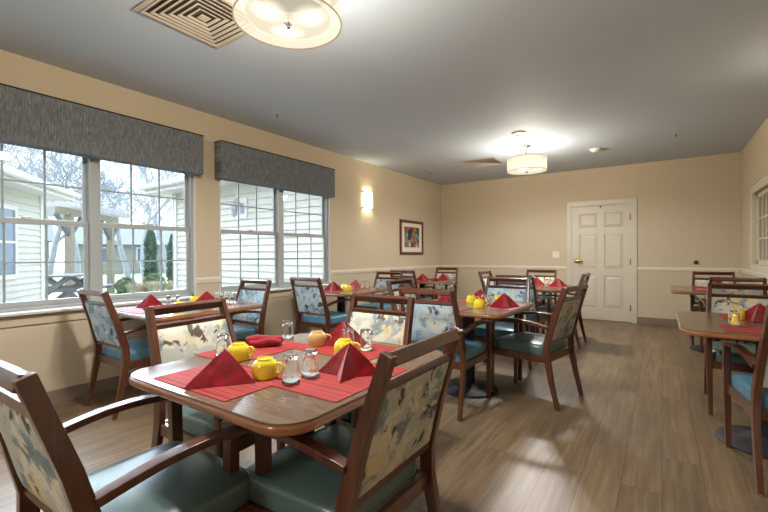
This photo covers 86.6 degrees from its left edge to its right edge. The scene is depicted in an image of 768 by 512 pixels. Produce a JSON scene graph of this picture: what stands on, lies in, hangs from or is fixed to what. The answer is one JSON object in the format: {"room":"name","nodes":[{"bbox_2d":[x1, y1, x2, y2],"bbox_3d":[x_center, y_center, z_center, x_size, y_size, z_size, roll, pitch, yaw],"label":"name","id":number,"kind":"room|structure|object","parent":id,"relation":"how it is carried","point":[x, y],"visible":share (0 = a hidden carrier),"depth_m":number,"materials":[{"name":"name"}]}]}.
{"room":"care facility","nodes":[
{"label":"care facility","id":0,"kind":"room"},
{"bbox_2d":[0,50,440,391],"bbox_3d":[-2.408,-0.173,3.833,0.160,2.740,13.145,0,0,34],"label":"wall","id":1,"kind":"structure","parent":0,"point":[61,353],"depth_m":4.51,"materials":[{"name":"paint"}]},
{"bbox_2d":[0,83,203,175],"bbox_3d":[-2.474,-1.046,3.480,0.133,0.408,1.939,0,0,34],"label":"window valance","id":2,"kind":"object","parent":1,"relation":"attached to","point":[28,119],"visible":1,"depth_m":3.41,"materials":[{"name":"fabric"}]},
{"bbox_2d":[47,328,334,404],"bbox_3d":[-2.330,1.139,3.788,0.014,0.115,12.825,0,0,34],"label":"baseboard","id":3,"kind":"structure","parent":1,"relation":"attached to","point":[61,395],"depth_m":3.45,"materials":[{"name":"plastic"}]},
{"bbox_2d":[214,140,334,197],"bbox_3d":[-1.290,-1.057,5.217,0.133,0.408,1.864,0,0,34],"label":"window valance","id":4,"kind":"object","parent":1,"relation":"attached to","point":[233,162],"visible":1,"depth_m":4.97,"materials":[{"name":"fabric"}]},
{"bbox_2d":[219,180,329,298],"bbox_3d":[-1.336,-0.225,5.308,0.190,1.495,1.930,0,0,34],"label":"window","id":5,"kind":"structure","parent":1,"relation":"in","point":[279,288],"depth_m":5.30,"materials":[{"name":"plastic"}]},
{"bbox_2d":[362,191,372,209],"bbox_3d":[-0.250,-0.927,6.784,0.087,0.284,0.276,0,0,34],"label":"wall sconce","id":6,"kind":"object","parent":1,"relation":"attached to","point":[367,196],"visible":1,"depth_m":6.71,"materials":[{"name":"white glass"}]},
{"bbox_2d":[399,219,423,254],"bbox_3d":[0.551,-0.359,8.009,0.028,0.670,0.890,0,0,34],"label":"framed picture","id":7,"kind":"object","parent":1,"relation":"attached to","point":[410,232],"visible":1,"depth_m":7.99,"materials":[{"name":"brown wood"}]},
{"bbox_2d":[404,226,418,247],"bbox_3d":[0.550,-0.367,8.009,0.002,0.395,0.570,0,0,34],"label":"print","id":8,"kind":"object","parent":7,"relation":"attached to","point":[411,233],"depth_m":7.99},
{"bbox_2d":[0,0,767,184],"bbox_3d":[0.489,-1.626,1.850,7.188,0.150,13.145,0,0,34],"label":"ceiling","id":9,"kind":"structure","parent":0,"point":[414,88],"depth_m":3.44,"materials":[{"name":"paint"}]},
{"bbox_2d":[132,0,270,48],"bbox_3d":[-1.159,-1.536,2.620,0.590,0.018,0.590,0,0,34],"label":"ceiling vent","id":10,"kind":"object","parent":9,"relation":"in","point":[210,22],"visible":0.99,"depth_m":2.63,"materials":[{"name":"metal"}]},
{"bbox_2d":[232,0,341,49],"bbox_3d":[-0.485,-1.350,2.065,0.539,0.393,0.539,0,0,34],"label":"drum light","id":11,"kind":"object","parent":9,"relation":"attached to","point":[285,8],"visible":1,"depth_m":2.23,"materials":[{"name":"white glass"}]},
{"bbox_2d":[248,0,337,16],"bbox_3d":[-0.485,-1.363,2.064,0.524,0.001,0.524,0,0,34],"label":"diffuser","id":12,"kind":"object","parent":11,"relation":"attached to","point":[291,8],"depth_m":2.23,"materials":[{"name":"glass"}]},
{"bbox_2d":[460,157,505,167],"bbox_3d":[1.657,-1.561,6.824,0.590,0.018,0.590,0,0,34],"label":"ceiling vent","id":13,"kind":"object","parent":9,"relation":"in","point":[489,161],"visible":1,"depth_m":6.80,"materials":[{"name":"metal"}]},
{"bbox_2d":[507,144,546,174],"bbox_3d":[2.027,-1.373,5.786,0.539,0.393,0.539,0,0,34],"label":"drum light","id":14,"kind":"object","parent":9,"relation":"attached to","point":[531,157],"visible":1,"depth_m":5.77,"materials":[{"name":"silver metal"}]},
{"bbox_2d":[508,154,546,162],"bbox_3d":[2.027,-1.386,5.786,0.524,0.001,0.524,0,0,34],"label":"diffuser","id":15,"kind":"object","parent":14,"relation":"attached to","point":[525,157],"depth_m":5.79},
{"bbox_2d":[0,318,767,511],"bbox_3d":[0.503,1.249,1.858,7.188,0.120,13.145,0,0,34],"label":"floor","id":16,"kind":"structure","parent":0,"point":[640,436],"depth_m":2.64,"materials":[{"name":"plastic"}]},
{"bbox_2d":[77,288,178,420],"bbox_3d":[-2.025,0.724,3.312,0.572,0.946,0.639,0,0,34],"label":"dining chair","id":17,"kind":"object","parent":16,"relation":"on","point":[105,325],"visible":0.61,"depth_m":3.11,"materials":[{"name":"brown wood"}]},
{"bbox_2d":[0,360,271,511],"bbox_3d":[-0.779,0.724,1.240,0.572,0.946,0.639,0,0,33],"label":"dining chair","id":18,"kind":"object","parent":16,"relation":"on","point":[47,473],"visible":0.81,"depth_m":1.15,"materials":[{"name":"brown wood"}]},
{"bbox_2d":[115,300,262,321],"bbox_3d":[-1.733,0.818,3.588,0.930,0.747,1.010,0,0,34],"label":"dining table","id":19,"kind":"object","parent":16,"relation":"on","point":[245,306],"visible":0.2,"depth_m":3.24,"materials":[{"name":"brown wood"}]},
{"bbox_2d":[116,308,144,313],"bbox_3d":[-1.957,0.445,3.351,0.430,0.002,0.290,0,0,34],"label":"placemat","id":20,"kind":"object","parent":19,"relation":"on","point":[131,310],"visible":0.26,"depth_m":3.32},
{"bbox_2d":[136,294,162,309],"bbox_3d":[-1.998,0.385,3.494,0.180,0.115,0.179,0,0,42],"label":"folded napkin","id":21,"kind":"object","parent":20,"relation":"on","point":[150,300],"visible":0.94,"depth_m":3.48,"materials":[{"name":"red fabric"}]},
{"bbox_3d":[-1.561,0.441,3.807,0.430,0.003,0.290,0,0,34],"label":"placemat","id":22,"kind":"object","parent":19,"relation":"on","visible":0},
{"bbox_2d":[196,291,213,300],"bbox_3d":[-1.632,0.384,3.825,0.214,0.112,0.233,0,0,4],"label":"folded napkin","id":23,"kind":"object","parent":22,"relation":"on","point":[205,296],"visible":0.67,"depth_m":3.79,"materials":[{"name":"red fabric"}]},
{"bbox_2d":[229,292,235,302],"bbox_3d":[-1.421,0.391,3.827,0.063,0.096,0.063,0,0,-4],"label":"drinking glass","id":24,"kind":"object","parent":22,"relation":"on","point":[232,299],"visible":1,"depth_m":3.80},
{"bbox_2d":[144,298,254,458],"bbox_3d":[-0.802,0.722,2.064,0.639,0.946,0.572,0,0,30],"label":"dining chair","id":25,"kind":"object","parent":16,"relation":"on","point":[172,341],"visible":0.27,"depth_m":2.04,"materials":[{"name":"fabric"}]},
{"bbox_2d":[229,279,271,342],"bbox_3d":[-1.524,0.719,4.083,0.572,0.946,0.639,0,0,34],"label":"dining chair","id":26,"kind":"object","parent":16,"relation":"on","point":[244,294],"visible":0.45,"depth_m":4.17,"materials":[{"name":"brown wood"}]},
{"bbox_2d":[129,333,442,436],"bbox_3d":[-0.343,0.817,1.709,0.930,0.747,1.010,0,0,34],"label":"dining table","id":27,"kind":"object","parent":16,"relation":"on","point":[270,411],"visible":0.48,"depth_m":1.25,"materials":[{"name":"laminate"}]},
{"bbox_2d":[154,364,281,401],"bbox_3d":[-0.581,0.443,1.481,0.430,0.002,0.290,0,0,34],"label":"placemat","id":28,"kind":"object","parent":27,"relation":"on","point":[180,379],"visible":0.5,"depth_m":1.39,"materials":[{"name":"fabric"}]},
{"bbox_2d":[183,349,255,389],"bbox_3d":[-0.584,0.386,1.418,0.233,0.112,0.214,0,0,34],"label":"folded napkin","id":29,"kind":"object","parent":28,"relation":"on","point":[224,369],"visible":1,"depth_m":1.40,"materials":[{"name":"red fabric"}]},
{"bbox_2d":[252,356,282,379],"bbox_3d":[-0.430,0.407,1.485,0.096,0.069,0.110,0,0,-39],"label":"coffee mug","id":30,"kind":"object","parent":28,"relation":"on","point":[264,367],"visible":0.99,"depth_m":1.46,"materials":[{"name":"yellow ceramic"}]},
{"bbox_2d":[194,340,307,362],"bbox_3d":[-0.615,0.442,1.928,0.290,0.002,0.430,0,0,34],"label":"placemat","id":31,"kind":"object","parent":27,"relation":"on","point":[285,345],"visible":0.36,"depth_m":1.90,"materials":[{"name":"fabric"}]},
{"bbox_2d":[216,333,229,355],"bbox_3d":[-0.709,0.394,1.799,0.063,0.096,0.063,0,0,-24],"label":"salt shaker","id":32,"kind":"object","parent":31,"relation":"on","point":[223,340],"visible":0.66,"depth_m":1.78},
{"bbox_2d":[227,342,254,360],"bbox_3d":[-0.617,0.407,1.750,0.111,0.069,0.095,0,0,-26],"label":"coffee mug","id":33,"kind":"object","parent":31,"relation":"on","point":[240,351],"visible":0.86,"depth_m":1.72,"materials":[{"name":"yellow ceramic"}]},
{"bbox_2d":[246,335,282,347],"bbox_3d":[-0.588,0.416,2.010,0.176,0.055,0.112,0,0,-6],"label":"folded napkin","id":34,"kind":"object","parent":31,"relation":"on","point":[257,341],"visible":0.99,"depth_m":1.98,"materials":[{"name":"red fabric"}]},
{"bbox_2d":[282,320,293,339],"bbox_3d":[-0.517,0.394,2.188,0.063,0.096,0.063,0,0,28],"label":"drinking glass","id":35,"kind":"object","parent":27,"relation":"on","point":[287,329],"visible":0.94,"depth_m":2.16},
{"bbox_2d":[272,362,407,402],"bbox_3d":[-0.145,0.441,1.487,0.290,0.002,0.430,0,0,34],"label":"placemat","id":36,"kind":"object","parent":27,"relation":"on","point":[325,386],"visible":0.68,"depth_m":1.38,"materials":[{"name":"fabric"}]},
{"bbox_2d":[282,353,299,383],"bbox_3d":[-0.326,0.393,1.429,0.063,0.096,0.063,0,0,5],"label":"salt shaker","id":37,"kind":"object","parent":36,"relation":"on","point":[290,373],"visible":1,"depth_m":1.41,"materials":[{"name":"glass"}]},
{"bbox_2d":[302,348,318,377],"bbox_3d":[-0.271,0.392,1.500,0.063,0.096,0.063,0,0,21],"label":"drinking glass","id":38,"kind":"object","parent":36,"relation":"on","point":[310,369],"visible":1,"depth_m":1.48,"materials":[{"name":"glass"}]},
{"bbox_2d":[319,343,374,383],"bbox_3d":[-0.128,0.382,1.524,0.179,0.115,0.180,0,0,-33],"label":"folded napkin","id":39,"kind":"object","parent":36,"relation":"on","point":[349,362],"visible":0.98,"depth_m":1.50,"materials":[{"name":"red fabric"}]},
{"bbox_2d":[294,344,398,360],"bbox_3d":[-0.171,0.440,1.940,0.430,0.002,0.290,0,0,34],"label":"placemat","id":40,"kind":"object","parent":27,"relation":"on","point":[327,350],"visible":0.24,"depth_m":1.91,"materials":[{"name":"fabric"}]},
{"bbox_2d":[308,330,331,346],"bbox_3d":[-0.323,0.405,2.006,0.096,0.069,0.110,0,0,-39],"label":"coffee mug","id":41,"kind":"object","parent":40,"relation":"on","point":[316,338],"visible":0.94,"depth_m":1.98,"materials":[{"name":"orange ceramic"}]},
{"bbox_2d":[324,321,359,345],"bbox_3d":[-0.202,0.381,2.028,0.180,0.115,0.179,0,0,22],"label":"folded napkin","id":42,"kind":"object","parent":40,"relation":"on","point":[337,333],"visible":0.59,"depth_m":2.00,"materials":[{"name":"red fabric"}]},
{"bbox_2d":[334,338,360,354],"bbox_3d":[-0.171,0.405,1.811,0.096,0.069,0.110,0,0,-39],"label":"coffee mug","id":43,"kind":"object","parent":40,"relation":"on","point":[340,343],"visible":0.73,"depth_m":1.79,"materials":[{"name":"yellow ceramic"}]},
{"bbox_2d":[342,327,354,344],"bbox_3d":[-0.170,0.391,1.933,0.063,0.096,0.063,0,0,-14],"label":"drinking glass","id":44,"kind":"object","parent":40,"relation":"on","point":[348,332],"visible":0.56,"depth_m":1.91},
{"bbox_2d":[359,328,372,350],"bbox_3d":[-0.086,0.390,1.906,0.063,0.096,0.063,0,0,1],"label":"drinking glass","id":45,"kind":"object","parent":40,"relation":"on","point":[365,341],"visible":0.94,"depth_m":1.88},
{"bbox_2d":[290,276,350,333],"bbox_3d":[-0.744,0.713,4.943,0.572,0.946,0.639,0,0,34],"label":"dining chair","id":46,"kind":"object","parent":16,"relation":"on","point":[310,301],"visible":0.72,"depth_m":4.76,"materials":[{"name":"brown wood"}]},
{"bbox_2d":[291,286,387,311],"bbox_3d":[-0.559,0.807,5.311,0.930,0.747,1.010,0,0,34],"label":"dining table","id":47,"kind":"object","parent":16,"relation":"on","point":[340,295],"visible":0.3,"depth_m":5.12,"materials":[{"name":"brown wood"}]},
{"bbox_2d":[324,290,340,292],"bbox_3d":[-0.747,0.434,5.037,0.430,0.002,0.290,0,0,34],"label":"placemat","id":48,"kind":"object","parent":47,"relation":"on","point":[325,291],"visible":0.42,"depth_m":4.96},
{"bbox_2d":[324,281,342,290],"bbox_3d":[-0.639,0.374,5.133,0.179,0.115,0.180,0,0,-43],"label":"folded napkin","id":49,"kind":"object","parent":48,"relation":"on","point":[332,286],"visible":1,"depth_m":5.12,"materials":[{"name":"red fabric"}]},
{"bbox_2d":[221,326,462,511],"bbox_3d":[-0.115,0.720,1.402,0.639,0.946,0.572,0,0,34],"label":"dining chair","id":50,"kind":"object","parent":16,"relation":"on","point":[336,467],"visible":0.79,"depth_m":1.26,"materials":[{"name":"brown wood"}]},
{"bbox_2d":[277,293,414,450],"bbox_3d":[-0.177,0.718,2.312,0.572,0.946,0.639,0,0,34],"label":"dining chair","id":51,"kind":"object","parent":16,"relation":"on","point":[387,326],"visible":0.19,"depth_m":2.46,"materials":[{"name":"fabric"}]},
{"bbox_2d":[350,271,402,309],"bbox_3d":[-0.079,0.707,5.918,0.572,0.946,0.639,0,0,34],"label":"dining chair","id":52,"kind":"object","parent":16,"relation":"on","point":[380,282],"visible":0.29,"depth_m":6.04,"materials":[{"name":"brown wood"}]},
{"bbox_2d":[386,278,418,310],"bbox_3d":[0.409,0.710,4.046,0.639,0.946,0.572,0,0,34],"label":"dining chair","id":53,"kind":"object","parent":16,"relation":"on","point":[392,292],"visible":0.09,"depth_m":4.09,"materials":[{"name":"brown wood"}]},
{"bbox_2d":[390,270,434,299],"bbox_3d":[0.463,0.702,6.838,0.572,0.946,0.639,0,0,34],"label":"dining chair","id":54,"kind":"object","parent":16,"relation":"on","point":[413,277],"visible":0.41,"depth_m":6.60,"materials":[{"name":"brown wood"}]},
{"bbox_2d":[417,279,455,295],"bbox_3d":[0.676,0.796,7.204,0.930,0.747,1.010,0,0,34],"label":"dining table","id":55,"kind":"object","parent":16,"relation":"on","point":[421,284],"visible":0.26,"depth_m":6.94,"materials":[{"name":"brown wood"}]},
{"bbox_2d":[425,267,457,298],"bbox_3d":[1.074,0.696,7.734,0.572,0.946,0.639,0,0,34],"label":"dining chair","id":56,"kind":"object","parent":16,"relation":"on","point":[450,275],"visible":0.36,"depth_m":7.87,"materials":[{"name":"brown wood"}]},
{"bbox_2d":[398,287,491,422],"bbox_3d":[0.479,0.712,3.257,0.572,0.946,0.639,0,0,34],"label":"dining chair","id":57,"kind":"object","parent":16,"relation":"on","point":[430,318],"visible":0.64,"depth_m":3.04,"materials":[{"name":"brown wood"}]},
{"bbox_2d":[399,297,533,397],"bbox_3d":[0.758,0.806,3.639,0.930,0.747,1.010,0,0,34],"label":"dining table","id":58,"kind":"object","parent":16,"relation":"on","point":[474,388],"visible":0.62,"depth_m":3.52,"materials":[{"name":"brown wood"}]},
{"bbox_2d":[473,299,487,307],"bbox_3d":[0.808,0.398,3.442,0.111,0.069,0.095,0,0,-31],"label":"coffee mug","id":59,"kind":"object","parent":58,"relation":"on","point":[478,303],"visible":0.99,"depth_m":3.40,"materials":[{"name":"yellow ceramic"}]},
{"bbox_2d":[482,304,524,310],"bbox_3d":[1.008,0.430,3.479,0.290,0.002,0.430,0,0,34],"label":"placemat","id":60,"kind":"object","parent":58,"relation":"on","point":[520,305],"visible":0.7,"depth_m":3.35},
{"bbox_2d":[488,293,494,304],"bbox_3d":[0.953,0.383,3.625,0.063,0.096,0.063,0,0,-11],"label":"drinking glass","id":61,"kind":"object","parent":60,"relation":"on","point":[491,300],"visible":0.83,"depth_m":3.60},
{"bbox_2d":[489,293,519,308],"bbox_3d":[1.019,0.371,3.447,0.179,0.115,0.180,0,0,-43],"label":"folded napkin","id":62,"kind":"object","parent":60,"relation":"on","point":[504,301],"visible":1,"depth_m":3.43,"materials":[{"name":"red fabric"}]},
{"bbox_3d":[0.929,0.429,3.859,0.430,0.003,0.290,0,0,34],"label":"placemat","id":63,"kind":"object","parent":58,"relation":"on","visible":0},
{"bbox_2d":[466,295,479,302],"bbox_3d":[0.817,0.397,3.776,0.096,0.069,0.110,0,0,-39],"label":"coffee mug","id":64,"kind":"object","parent":63,"relation":"on","point":[470,298],"visible":0.88,"depth_m":3.75,"materials":[{"name":"yellow ceramic"}]},
{"bbox_2d":[478,270,495,321],"bbox_3d":[1.797,0.697,6.101,0.639,0.946,0.572,0,0,34],"label":"dining chair","id":65,"kind":"object","parent":16,"relation":"on","point":[483,280],"visible":0.1,"depth_m":6.12,"materials":[{"name":"brown wood"}]},
{"bbox_2d":[461,277,531,383],"bbox_3d":[1.177,0.706,4.166,0.572,0.946,0.639,0,0,34],"label":"dining chair","id":66,"kind":"object","parent":16,"relation":"on","point":[516,293],"visible":0.44,"depth_m":4.23,"materials":[{"name":"brown wood"}]},
{"bbox_2d":[495,275,550,333],"bbox_3d":[1.735,0.700,5.136,0.572,0.946,0.639,0,0,34],"label":"dining chair","id":67,"kind":"object","parent":16,"relation":"on","point":[540,319],"visible":0.34,"depth_m":4.89,"materials":[{"name":"brown wood"}]},
{"bbox_2d":[488,284,587,411],"bbox_3d":[1.313,0.707,3.449,0.572,0.946,0.639,0,0,-45],"label":"dining chair","id":68,"kind":"object","parent":16,"relation":"on","point":[542,348],"visible":0.97,"depth_m":3.32,"materials":[{"name":"brown wood"}]},
{"bbox_2d":[524,269,556,325],"bbox_3d":[2.371,0.694,6.318,0.572,0.946,0.639,0,0,34],"label":"dining chair","id":69,"kind":"object","parent":16,"relation":"on","point":[550,278],"visible":0.16,"depth_m":6.46,"materials":[{"name":"brown wood"}]},
{"bbox_2d":[530,285,574,331],"bbox_3d":[2.075,0.794,5.634,0.930,0.747,1.010,0,0,34],"label":"dining table","id":70,"kind":"object","parent":16,"relation":"on","point":[544,290],"visible":0.12,"depth_m":5.13,"materials":[{"name":"brown wood"}]},
{"bbox_3d":[2.363,0.418,5.508,0.290,0.003,0.430,0,0,34],"label":"placemat","id":71,"kind":"object","parent":70,"relation":"on","visible":0},
{"bbox_2d":[549,278,567,286],"bbox_3d":[2.375,0.358,5.560,0.179,0.115,0.180,0,0,-33],"label":"folded napkin","id":72,"kind":"object","parent":71,"relation":"on","point":[557,283],"visible":1,"depth_m":5.54,"materials":[{"name":"red fabric"}]},
{"bbox_2d":[532,273,590,348],"bbox_3d":[2.394,0.696,5.476,0.639,0.946,0.572,0,0,34],"label":"dining chair","id":73,"kind":"object","parent":16,"relation":"on","point":[543,306],"visible":0.34,"depth_m":5.42,"materials":[{"name":"brown wood"}]},
{"bbox_2d":[690,271,746,345],"bbox_3d":[4.380,0.687,5.385,0.572,0.946,0.639,0,0,34],"label":"dining chair","id":74,"kind":"object","parent":16,"relation":"on","point":[700,282],"visible":0.26,"depth_m":5.61,"materials":[{"name":"brown wood"}]},
{"bbox_2d":[670,286,767,351],"bbox_3d":[4.066,0.786,5.003,0.904,0.747,0.980,0,0,34],"label":"dining table","id":75,"kind":"object","parent":16,"relation":"on","point":[673,289],"visible":0.32,"depth_m":4.99,"materials":[{"name":"brown wood"}]},
{"bbox_2d":[676,311,767,458],"bbox_3d":[2.387,0.801,2.541,0.904,0.747,0.980,0,0,34],"label":"dining table","id":76,"kind":"object","parent":16,"relation":"on","point":[700,324],"visible":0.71,"depth_m":2.52,"materials":[{"name":"laminate"}]},
{"bbox_2d":[728,309,740,325],"bbox_3d":[2.160,0.381,2.511,0.063,0.096,0.063,0,0,-22],"label":"drinking glass","id":77,"kind":"object","parent":76,"relation":"on","point":[734,319],"visible":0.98,"depth_m":2.49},
{"bbox_2d":[719,314,750,320],"bbox_3d":[2.554,0.425,2.752,0.430,0.002,0.290,0,0,34],"label":"placemat","id":78,"kind":"object","parent":76,"relation":"on","point":[724,316],"visible":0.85,"depth_m":2.85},
{"bbox_2d":[728,308,745,319],"bbox_3d":[2.393,0.390,2.750,0.096,0.069,0.110,0,0,-39],"label":"coffee mug","id":79,"kind":"object","parent":78,"relation":"on","point":[742,312],"visible":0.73,"depth_m":2.71,"materials":[{"name":"yellow ceramic"}]},
{"bbox_2d":[745,303,765,321],"bbox_3d":[2.467,0.366,2.678,0.180,0.115,0.179,0,0,12],"label":"folded napkin","id":80,"kind":"object","parent":78,"relation":"on","point":[756,313],"visible":0.88,"depth_m":2.66,"materials":[{"name":"red fabric"}]},
{"bbox_2d":[719,324,761,334],"bbox_3d":[2.192,0.428,2.309,0.430,0.002,0.290,0,0,34],"label":"placemat","id":81,"kind":"object","parent":76,"relation":"on","point":[727,328],"visible":0.96,"depth_m":2.37,"materials":[{"name":"fabric"}]},
{"bbox_2d":[698,277,766,352],"bbox_3d":[3.856,0.692,4.501,0.572,0.946,0.639,0,0,34],"label":"dining chair","id":82,"kind":"object","parent":16,"relation":"on","point":[702,301],"visible":0.2,"depth_m":4.28,"materials":[{"name":"brown wood"}]},
{"bbox_2d":[704,283,767,415],"bbox_3d":[2.791,0.701,3.115,0.572,0.946,0.639,0,0,34],"label":"dining chair","id":83,"kind":"object","parent":16,"relation":"on","point":[716,303],"visible":0.45,"depth_m":3.27,"materials":[{"name":"brown wood"}]},
{"bbox_2d":[721,305,767,496],"bbox_3d":[2.190,0.707,2.115,0.572,0.946,0.639,0,0,29],"label":"dining chair","id":84,"kind":"object","parent":16,"relation":"on","point":[749,390],"visible":1,"depth_m":2.08,"materials":[{"name":"brown wood"}]},
{"bbox_2d":[441,152,740,322],"bbox_3d":[3.474,-0.213,7.681,5.228,2.740,0.160,0,0,34],"label":"wall","id":85,"kind":"structure","parent":0,"point":[689,209],"depth_m":7.07,"materials":[{"name":"paint"}]},
{"bbox_2d":[442,265,738,271],"bbox_3d":[3.359,0.228,7.651,5.020,0.060,0.024,0,0,34],"label":"chair rail","id":86,"kind":"object","parent":85,"relation":"attached to","point":[453,266],"visible":0.94,"depth_m":7.62,"materials":[{"name":"paint"}]},
{"bbox_2d":[567,198,636,322],"bbox_3d":[3.898,0.081,7.327,1.110,2.150,0.191,0,0,34],"label":"door","id":87,"kind":"structure","parent":85,"relation":"in","point":[602,234],"depth_m":7.28,"materials":[{"name":"white paint"}]},
{"bbox_2d":[638,317,677,325],"bbox_3d":[3.366,1.101,7.658,5.040,0.115,0.014,0,0,34],"label":"baseboard","id":88,"kind":"structure","parent":85,"relation":"attached to","point":[641,320],"depth_m":6.82,"materials":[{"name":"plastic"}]},
{"bbox_2d":[741,118,767,292],"bbox_3d":[1.867,-0.185,0.823,0.160,2.740,12.985,0,0,34],"label":"wall","id":89,"kind":"structure","parent":0,"point":[754,156],"depth_m":5.54,"materials":[{"name":"paint"}]},
{"bbox_2d":[739,171,767,278],"bbox_3d":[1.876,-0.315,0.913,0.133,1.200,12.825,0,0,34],"label":"window","id":90,"kind":"structure","parent":89,"relation":"in","point":[761,182],"depth_m":5.20,"materials":[{"name":"white paint"}]},
{"bbox_2d":[764,196,765,259],"bbox_3d":[4.372,-0.347,4.461,0.003,0.920,2.000,0,0,34],"label":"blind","id":91,"kind":"object","parent":90,"relation":"attached to","point":[764,196],"depth_m":5.27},
{"label":"outside","id":92,"kind":"structure","parent":0,"visible":0},
{"bbox_2d":[53,266,167,294],"bbox_3d":[-25.039,1.492,29.174,65.752,0.280,100.000,0,0,34],"label":"lawn","id":93,"kind":"structure","parent":92,"point":[57,269],"depth_m":26.18,"materials":[{"name":"green plant"}]},
{"bbox_2d":[3,145,69,189],"bbox_3d":[-18.996,-2.413,20.199,4.814,7.567,4.667,0,0,14],"label":"bare tree","id":94,"kind":"object","parent":93,"relation":"on","point":[9,147],"visible":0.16,"depth_m":20.37,"materials":[{"name":"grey plant"}]},
{"bbox_2d":[44,225,54,258],"bbox_3d":[-32.666,-0.775,33.753,7.000,4.300,8.000,0,0,44],"label":"house","id":95,"kind":"structure","parent":93,"relation":"on","point":[51,234],"depth_m":34.69,"materials":[{"name":"grey"}]},
{"bbox_2d":[3,144,102,278],"bbox_3d":[-17.864,-3.288,21.030,5.980,9.307,6.025,0,0,-24],"label":"bare tree","id":96,"kind":"object","parent":93,"relation":"on","point":[77,254],"visible":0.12,"depth_m":21.72,"materials":[{"name":"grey plant"}]},
{"bbox_2d":[3,148,129,284],"bbox_3d":[-11.446,-2.377,15.546,4.820,7.445,4.784,0,0,-44],"label":"bare tree","id":97,"kind":"object","parent":93,"relation":"on","point":[52,257],"visible":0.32,"depth_m":14.77,"materials":[{"name":"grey plant"}]},
{"bbox_2d":[41,153,148,277],"bbox_3d":[-11.466,-1.810,16.005,3.889,6.306,4.012,0,0,-6],"label":"bare tree","id":98,"kind":"object","parent":93,"relation":"on","point":[118,242],"visible":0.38,"depth_m":16.10,"materials":[{"name":"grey plant"}]},
{"bbox_2d":[75,227,172,273],"bbox_3d":[-20.723,-0.636,35.296,10.000,3.900,8.000,0,0,-31],"label":"house","id":99,"kind":"structure","parent":93,"relation":"on","point":[126,234],"depth_m":31.92,"materials":[{"name":"grey"}]},
{"bbox_2d":[112,276,136,293],"bbox_3d":[-9.070,1.057,14.360,0.688,0.713,0.768,0,0,34],"label":"shrub","id":100,"kind":"object","parent":93,"relation":"on","point":[120,285],"visible":0.62,"depth_m":14.16,"materials":[{"name":"green plant"}]},
{"bbox_2d":[125,282,146,292],"bbox_3d":[-7.457,1.056,12.301,0.660,0.522,0.646,0,0,34],"label":"ornamental grass","id":101,"kind":"object","parent":93,"relation":"on","point":[139,287],"depth_m":12.15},
{"bbox_2d":[102,161,177,275],"bbox_3d":[-15.032,-3.129,25.361,5.784,8.934,5.741,0,0,-34],"label":"bare tree","id":102,"kind":"object","parent":93,"relation":"on","point":[164,256],"visible":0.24,"depth_m":25.03,"materials":[{"name":"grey plant"}]},
{"bbox_2d":[103,166,180,281],"bbox_3d":[-12.579,-2.948,22.714,5.543,8.562,5.502,0,0,36],"label":"bare tree","id":103,"kind":"object","parent":93,"relation":"on","point":[147,207],"visible":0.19,"depth_m":21.50,"materials":[{"name":"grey plant"}]},
{"bbox_2d":[143,230,158,276],"bbox_3d":[-9.785,0.054,17.093,0.623,2.520,0.599,0,0,34],"label":"columnar evergreen","id":104,"kind":"object","parent":93,"relation":"on","point":[150,247],"visible":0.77,"depth_m":16.95,"materials":[{"name":"green plant"}]},
{"bbox_2d":[142,273,165,291],"bbox_3d":[-8.526,1.015,15.197,0.867,0.802,0.927,0,0,34],"label":"shrub","id":105,"kind":"object","parent":93,"relation":"on","point":[151,277],"visible":0.37,"depth_m":14.97,"materials":[{"name":"green plant"}]},
{"bbox_2d":[144,280,166,291],"bbox_3d":[-6.966,1.032,12.433,0.663,0.564,0.669,0,0,34],"label":"ornamental grass","id":106,"kind":"object","parent":93,"relation":"on","point":[152,286],"depth_m":12.26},
{"bbox_2d":[163,280,172,289],"bbox_3d":[-6.396,1.019,12.526,0.698,0.584,0.697,0,0,34],"label":"ornamental grass","id":107,"kind":"object","parent":93,"relation":"on","point":[168,286],"depth_m":12.33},
{"bbox_2d":[166,234,172,283],"bbox_3d":[-8.893,0.182,17.137,0.499,2.254,0.509,0,0,14],"label":"columnar evergreen","id":108,"kind":"object","parent":93,"relation":"on","point":[169,264],"visible":0.53,"depth_m":17.00,"materials":[{"name":"green plant"}]},
{"bbox_2d":[138,174,321,289],"bbox_3d":[-1.854,-0.763,9.703,5.470,4.080,5.044,0,0,34],"label":"building wing","id":109,"kind":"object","parent":93,"relation":"on","point":[173,187],"visible":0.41,"depth_m":7.79,"materials":[{"name":"white"}]},
{"bbox_2d":[230,197,246,218],"bbox_3d":[-2.831,-0.933,7.835,0.260,0.400,0.290,0,0,34],"label":"wall lantern","id":110,"kind":"object","parent":109,"relation":"attached to","point":[242,201],"visible":0.8,"depth_m":7.88,"materials":[{"name":"white glass"}]},
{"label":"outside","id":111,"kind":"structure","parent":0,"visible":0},
{"bbox_2d":[48,292,78,298],"bbox_3d":[-9.114,1.313,5.977,13.200,0.060,11.600,0,0,34],"label":"patio","id":112,"kind":"structure","parent":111,"point":[52,295],"depth_m":13.10,"materials":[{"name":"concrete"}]},
{"bbox_2d":[0,164,80,302],"bbox_3d":[-8.360,-0.668,5.136,5.044,3.980,7.960,0,0,-18],"label":"building wing","id":113,"kind":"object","parent":112,"relation":"on","point":[23,242],"visible":0.81,"depth_m":8.28,"materials":[{"name":"white"}]},
{"bbox_2d":[48,273,115,298],"bbox_3d":[-8.290,0.895,10.738,1.620,0.831,1.700,0,0,-16],"label":"picnic table","id":114,"kind":"object","parent":112,"relation":"on","point":[55,287],"visible":0.48,"depth_m":10.20,"materials":[{"name":"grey wood"}]},
{"bbox_2d":[46,200,129,297],"bbox_3d":[-10.964,-0.126,12.964,4.000,2.915,3.909,0,0,-11],"label":"pergola","id":115,"kind":"object","parent":112,"relation":"on","point":[57,209],"visible":0.52,"depth_m":12.11,"materials":[{"name":"beige wood"}]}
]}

